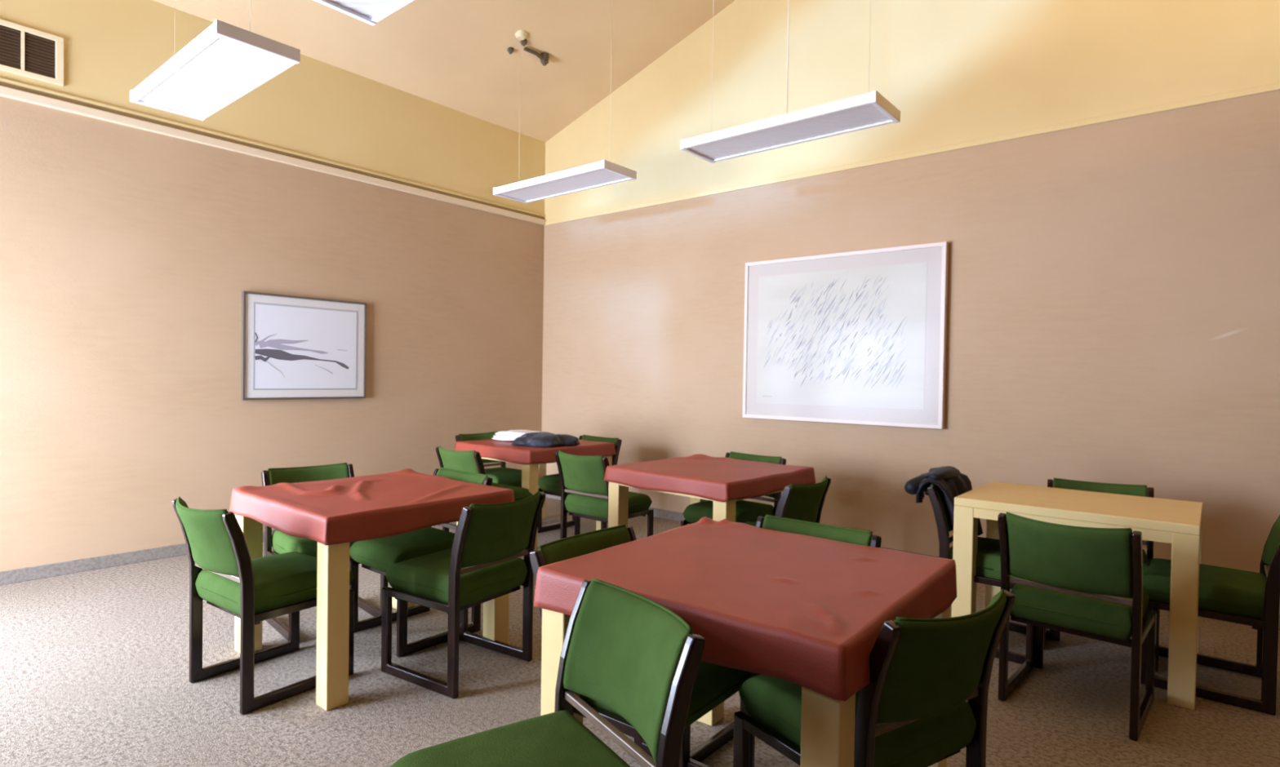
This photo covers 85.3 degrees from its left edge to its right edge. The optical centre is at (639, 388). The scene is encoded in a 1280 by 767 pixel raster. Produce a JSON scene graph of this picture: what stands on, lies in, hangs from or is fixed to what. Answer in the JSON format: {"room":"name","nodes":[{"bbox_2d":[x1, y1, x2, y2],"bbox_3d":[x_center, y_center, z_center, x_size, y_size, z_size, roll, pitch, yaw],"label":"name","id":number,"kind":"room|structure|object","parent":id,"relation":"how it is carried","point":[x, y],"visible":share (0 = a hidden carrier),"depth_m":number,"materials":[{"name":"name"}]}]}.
{"room":"eatery","nodes":[
{"label":"eatery","id":0,"kind":"room"},
{"bbox_2d":[0,0,545,571],"bbox_3d":[-3.109,-0.709,4.910,0.120,3.730,6.389,2,1,40],"label":"wall","id":1,"kind":"structure","parent":0,"point":[128,255],"depth_m":4.90,"materials":[{"name":"paint"}]},
{"bbox_2d":[0,18,63,85],"bbox_3d":[-3.738,-1.993,3.996,0.020,0.290,0.665,2,1,40],"label":"air vent","id":2,"kind":"object","parent":1,"relation":"in","point":[27,51],"visible":1,"depth_m":4.13,"materials":[{"name":"beige metal"}]},
{"bbox_2d":[0,529,275,585],"bbox_3d":[-3.087,1.117,4.899,0.012,0.080,6.389,2,1,40],"label":"baseboard","id":3,"kind":"structure","parent":1,"relation":"attached to","point":[12,576],"depth_m":4.41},
{"bbox_2d":[0,77,546,225],"bbox_3d":[-3.034,-1.754,4.844,0.032,0.105,6.389,2,1,40],"label":"trim","id":4,"kind":"structure","parent":1,"relation":"attached to","point":[9,88],"depth_m":4.98,"materials":[{"name":"beige paint"}]},
{"bbox_2d":[240,291,366,400],"bbox_3d":[-2.593,-0.309,5.424,0.036,0.794,0.950,2,1,40],"label":"framed picture","id":5,"kind":"object","parent":1,"relation":"attached to","point":[293,348],"visible":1,"depth_m":5.38,"materials":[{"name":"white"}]},
{"bbox_2d":[153,0,735,142],"bbox_3d":[0.097,-3.779,2.238,8.323,2.676,6.629,2,1,40],"label":"ceiling","id":6,"kind":"structure","parent":0,"point":[453,54],"depth_m":5.74,"materials":[{"name":"paint"}]},
{"bbox_2d":[129,0,300,120],"bbox_3d":[-2.139,-2.353,3.455,1.220,1.667,0.353,2,1,40],"label":"pendant light","id":7,"kind":"object","parent":6,"relation":"hanging from","point":[225,62],"visible":1,"depth_m":3.36,"materials":[{"name":"white metal"}]},
{"bbox_2d":[138,36,288,116],"bbox_3d":[-2.152,-1.534,3.469,1.160,0.004,0.301,2,1,40],"label":"diffuser","id":8,"kind":"object","parent":7,"relation":"attached to","point":[222,70],"depth_m":3.43,"materials":[{"name":"white plastic"}]},
{"bbox_2d":[313,0,413,26],"bbox_3d":[-0.726,-2.591,2.325,1.220,2.225,0.353,2,1,40],"label":"pendant light","id":9,"kind":"object","parent":6,"relation":"hanging from","point":[369,11],"visible":1,"depth_m":2.74,"materials":[{"name":"white metal"}]},
{"bbox_2d":[329,0,400,18],"bbox_3d":[-0.744,-1.492,2.344,1.160,0.004,0.301,2,1,40],"label":"diffuser","id":10,"kind":"object","parent":9,"relation":"attached to","point":[359,9],"depth_m":2.74,"materials":[{"name":"white plastic"}]},
{"bbox_2d":[506,38,549,66],"bbox_3d":[-0.928,-2.825,5.880,0.185,0.109,0.370,2,1,40],"label":"bracket","id":11,"kind":"object","parent":6,"relation":"attached to","point":[544,56],"visible":0.98,"depth_m":5.86,"materials":[{"name":"brown metal"}]},
{"bbox_2d":[493,5,636,203],"bbox_3d":[-0.593,-2.367,5.343,1.220,1.644,0.353,2,1,40],"label":"pendant light","id":12,"kind":"object","parent":6,"relation":"hanging from","point":[604,172],"visible":1,"depth_m":5.28,"materials":[{"name":"white metal"}]},
{"bbox_2d":[500,168,626,200],"bbox_3d":[-0.606,-1.559,5.356,1.160,0.004,0.301,2,1,40],"label":"diffuser","id":13,"kind":"object","parent":12,"relation":"attached to","point":[577,180],"depth_m":5.32,"materials":[{"name":"white plastic"}]},
{"bbox_2d":[680,0,900,163],"bbox_3d":[0.844,-2.601,3.988,1.220,2.302,0.353,2,1,40],"label":"pendant light","id":14,"kind":"object","parent":6,"relation":"hanging from","point":[870,109],"visible":1,"depth_m":3.93,"materials":[{"name":"white metal"}]},
{"bbox_2d":[689,103,890,159],"bbox_3d":[0.826,-1.464,4.007,1.160,0.004,0.301,2,1,40],"label":"diffuser","id":15,"kind":"object","parent":14,"relation":"attached to","point":[753,139],"depth_m":3.98,"materials":[{"name":"white plastic"}]},
{"bbox_2d":[0,497,1279,766],"bbox_3d":[0.016,1.300,2.324,8.283,0.100,6.589,2,1,40],"label":"floor","id":16,"kind":"structure","parent":0,"point":[95,664],"depth_m":2.76,"materials":[{"name":"carpet"}]},
{"bbox_2d":[172,497,354,715],"bbox_3d":[-1.557,0.828,2.864,0.464,0.776,0.579,2,1,36],"label":"dining chair","id":17,"kind":"object","parent":16,"relation":"on","point":[255,591],"visible":0.84,"depth_m":2.71,"materials":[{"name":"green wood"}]},
{"bbox_2d":[261,462,387,640],"bbox_3d":[-1.647,0.814,3.613,0.464,0.776,0.579,0,1,-43],"label":"dining chair","id":18,"kind":"object","parent":16,"relation":"on","point":[281,543],"visible":0.31,"depth_m":3.61,"materials":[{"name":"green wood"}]},
{"bbox_2d":[234,515,509,711],"bbox_3d":[-1.238,0.847,3.244,0.881,0.735,0.881,2,1,40],"label":"dining table","id":19,"kind":"object","parent":16,"relation":"on","point":[333,561],"visible":0.41,"depth_m":2.67,"materials":[{"name":"beige laminate"}]},
{"bbox_2d":[229,468,514,546],"bbox_3d":[-1.234,0.521,3.239,0.922,0.135,0.924,2,1,40],"label":"tablecloth","id":20,"kind":"object","parent":19,"relation":"on","point":[326,513],"visible":0.98,"depth_m":2.98,"materials":[{"name":"red fabric"}]},
{"bbox_2d":[349,467,493,657],"bbox_3d":[-1.085,0.825,3.484,0.464,0.776,0.579,2,1,40],"label":"dining chair","id":21,"kind":"object","parent":16,"relation":"on","point":[375,555],"visible":0.59,"depth_m":3.35,"materials":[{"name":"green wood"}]},
{"bbox_2d":[381,491,545,699],"bbox_3d":[-0.755,0.838,3.028,0.579,0.776,0.464,2,1,33],"label":"dining chair","id":22,"kind":"object","parent":16,"relation":"on","point":[482,565],"visible":1,"depth_m":2.89,"materials":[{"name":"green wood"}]},
{"bbox_2d":[435,445,533,532],"bbox_3d":[-1.115,0.800,4.950,0.464,0.776,0.579,2,1,40],"label":"dining chair","id":23,"kind":"object","parent":16,"relation":"on","point":[470,461],"visible":0.33,"depth_m":4.72,"materials":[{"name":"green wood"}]},
{"bbox_2d":[455,431,521,488],"bbox_3d":[-1.231,0.782,5.899,0.579,0.776,0.464,2,1,40],"label":"dining chair","id":24,"kind":"object","parent":16,"relation":"on","point":[503,475],"visible":0.34,"depth_m":5.85,"materials":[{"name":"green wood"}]},
{"bbox_2d":[456,456,612,551],"bbox_3d":[-0.851,0.813,5.636,0.881,0.735,0.881,2,1,40],"label":"dining table","id":25,"kind":"object","parent":16,"relation":"on","point":[531,473],"visible":0.25,"depth_m":5.07,"materials":[{"name":"beige laminate"}]},
{"bbox_2d":[454,439,615,464],"bbox_3d":[-0.846,0.491,5.632,0.923,0.110,0.923,2,1,40],"label":"tablecloth","id":26,"kind":"object","parent":25,"relation":"on","point":[504,451],"visible":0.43,"depth_m":5.30,"materials":[{"name":"red fabric"}]},
{"bbox_2d":[492,429,540,441],"bbox_3d":[-1.006,0.393,5.724,0.340,0.085,0.261,1,1,20],"label":"folded towel","id":27,"kind":"object","parent":26,"relation":"on","point":[510,435],"visible":0.62,"depth_m":5.64,"materials":[{"name":"white fabric"}]},
{"bbox_2d":[511,431,580,447],"bbox_3d":[-0.737,0.394,5.381,0.523,0.102,0.346,1,1,6],"label":"jacket","id":28,"kind":"object","parent":26,"relation":"on","point":[542,439],"visible":1,"depth_m":5.30,"materials":[{"name":"black fabric"}]},
{"bbox_2d":[391,577,705,766],"bbox_3d":[-0.205,0.873,1.471,0.579,0.776,0.464,0,1,-33],"label":"dining chair","id":29,"kind":"object","parent":16,"relation":"on","point":[623,651],"visible":1,"depth_m":1.54,"materials":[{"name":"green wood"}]},
{"bbox_2d":[537,435,622,535],"bbox_3d":[-0.488,0.797,5.705,0.464,0.776,0.579,2,1,40],"label":"dining chair","id":30,"kind":"object","parent":16,"relation":"on","point":[548,484],"visible":0.34,"depth_m":5.65,"materials":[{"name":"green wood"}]},
{"bbox_2d":[554,450,653,539],"bbox_3d":[-0.254,0.816,4.782,0.464,0.776,0.579,2,1,40],"label":"dining chair","id":31,"kind":"object","parent":16,"relation":"on","point":[584,477],"visible":0.76,"depth_m":4.65,"materials":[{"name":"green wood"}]},
{"bbox_2d":[529,524,755,766],"bbox_3d":[0.000,0.866,2.107,0.579,0.776,0.464,2,1,38],"label":"dining chair","id":32,"kind":"object","parent":16,"relation":"on","point":[714,684],"visible":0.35,"depth_m":2.03,"materials":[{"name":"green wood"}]},
{"bbox_2d":[608,481,783,528],"bbox_3d":[0.426,0.857,4.255,0.881,0.735,0.881,2,1,43],"label":"dining table","id":33,"kind":"object","parent":16,"relation":"on","point":[618,495],"visible":0.25,"depth_m":4.18,"materials":[{"name":"beige laminate"}]},
{"bbox_2d":[604,453,815,502],"bbox_3d":[0.432,0.530,4.248,0.923,0.120,0.924,2,1,43],"label":"tablecloth","id":34,"kind":"object","parent":33,"relation":"on","point":[720,479],"visible":1,"depth_m":4.01,"materials":[{"name":"red fabric"}]},
{"bbox_2d":[680,451,786,526],"bbox_3d":[0.617,0.834,4.528,0.464,0.776,0.579,2,1,43],"label":"dining chair","id":35,"kind":"object","parent":16,"relation":"on","point":[745,511],"visible":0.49,"depth_m":4.45,"materials":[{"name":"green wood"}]},
{"bbox_2d":[540,606,950,766],"bbox_3d":[0.334,0.892,2.062,0.881,0.735,0.881,2,1,38],"label":"dining table","id":36,"kind":"object","parent":16,"relation":"on","point":[827,724],"visible":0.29,"depth_m":1.49,"materials":[{"name":"beige laminate"}]},
{"bbox_2d":[533,516,956,702],"bbox_3d":[0.339,0.572,2.057,0.924,0.141,0.924,2,1,38],"label":"tablecloth","id":37,"kind":"object","parent":36,"relation":"on","point":[806,611],"visible":0.95,"depth_m":1.85,"materials":[{"name":"red fabric"}]},
{"bbox_2d":[679,515,881,766],"bbox_3d":[0.476,0.870,2.312,0.464,0.776,0.579,2,1,40],"label":"dining chair","id":38,"kind":"object","parent":16,"relation":"on","point":[850,535],"visible":0.12,"depth_m":2.43,"materials":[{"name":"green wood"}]},
{"bbox_2d":[743,475,831,526],"bbox_3d":[0.678,0.850,3.690,0.579,0.776,0.464,2,1,40],"label":"dining chair","id":39,"kind":"object","parent":16,"relation":"on","point":[805,503],"visible":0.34,"depth_m":3.45,"materials":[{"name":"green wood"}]},
{"bbox_2d":[733,589,1015,766],"bbox_3d":[0.599,0.880,1.814,0.464,0.776,0.579,0,1,-32],"label":"dining chair","id":40,"kind":"object","parent":16,"relation":"on","point":[913,711],"visible":0.84,"depth_m":1.61,"materials":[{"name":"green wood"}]},
{"bbox_2d":[927,484,1060,669],"bbox_3d":[1.750,0.870,3.463,0.579,0.776,0.464,2,1,40],"label":"dining chair","id":41,"kind":"object","parent":16,"relation":"on","point":[988,565],"visible":0.26,"depth_m":3.38,"materials":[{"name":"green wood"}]},
{"bbox_2d":[904,466,982,535],"bbox_3d":[1.576,0.594,3.598,0.277,0.366,0.459,2,1,40],"label":"coat","id":42,"kind":"object","parent":41,"relation":"on","point":[953,483],"visible":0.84,"depth_m":3.50,"materials":[{"name":"black fabric"}]},
{"bbox_2d":[997,511,1156,742],"bbox_3d":[1.747,0.882,2.783,0.464,0.776,0.579,2,1,43],"label":"dining chair","id":43,"kind":"object","parent":16,"relation":"on","point":[1085,582],"visible":0.95,"depth_m":2.62,"materials":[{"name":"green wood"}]},
{"bbox_2d":[951,481,1203,711],"bbox_3d":[2.073,0.899,3.305,0.916,0.735,0.710,2,1,40],"label":"dining table","id":44,"kind":"object","parent":16,"relation":"on","point":[1179,523],"visible":0.77,"depth_m":3.05,"materials":[{"name":"beige laminate"}]},
{"bbox_2d":[1043,478,1159,672],"bbox_3d":[2.273,0.879,3.452,0.464,0.776,0.579,2,1,33],"label":"dining chair","id":45,"kind":"object","parent":16,"relation":"on","point":[1142,491],"visible":0.17,"depth_m":3.58,"materials":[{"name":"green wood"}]},
{"bbox_2d":[1140,515,1279,715],"bbox_3d":[2.496,0.890,3.000,0.579,0.776,0.464,2,1,40],"label":"dining chair","id":46,"kind":"object","parent":16,"relation":"on","point":[1244,597],"visible":0.78,"depth_m":2.85,"materials":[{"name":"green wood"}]},
{"bbox_2d":[541,0,1279,615],"bbox_3d":[2.145,-1.892,4.774,8.323,6.269,0.120,2,1,40],"label":"wall","id":47,"kind":"structure","parent":0,"point":[1113,303],"depth_m":4.60,"materials":[{"name":"paint"}]},
{"bbox_2d":[742,241,948,429],"bbox_3d":[1.473,-0.374,5.224,1.569,1.270,0.055,2,1,40],"label":"framed picture","id":48,"kind":"object","parent":47,"relation":"attached to","point":[859,337],"visible":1,"depth_m":5.13,"materials":[{"name":"beige paper"}]},
{"bbox_2d":[543,82,1279,226],"bbox_3d":[2.099,-1.633,4.728,8.083,0.039,0.012,2,1,40],"label":"trim","id":49,"kind":"structure","parent":47,"relation":"attached to","point":[1273,86],"depth_m":4.63,"materials":[{"name":"yellow paint"}]},
{"bbox_2d":[546,494,1279,630],"bbox_3d":[2.054,1.201,4.776,8.083,0.080,0.012,2,1,40],"label":"baseboard","id":50,"kind":"structure","parent":47,"relation":"attached to","point":[660,513],"depth_m":6.25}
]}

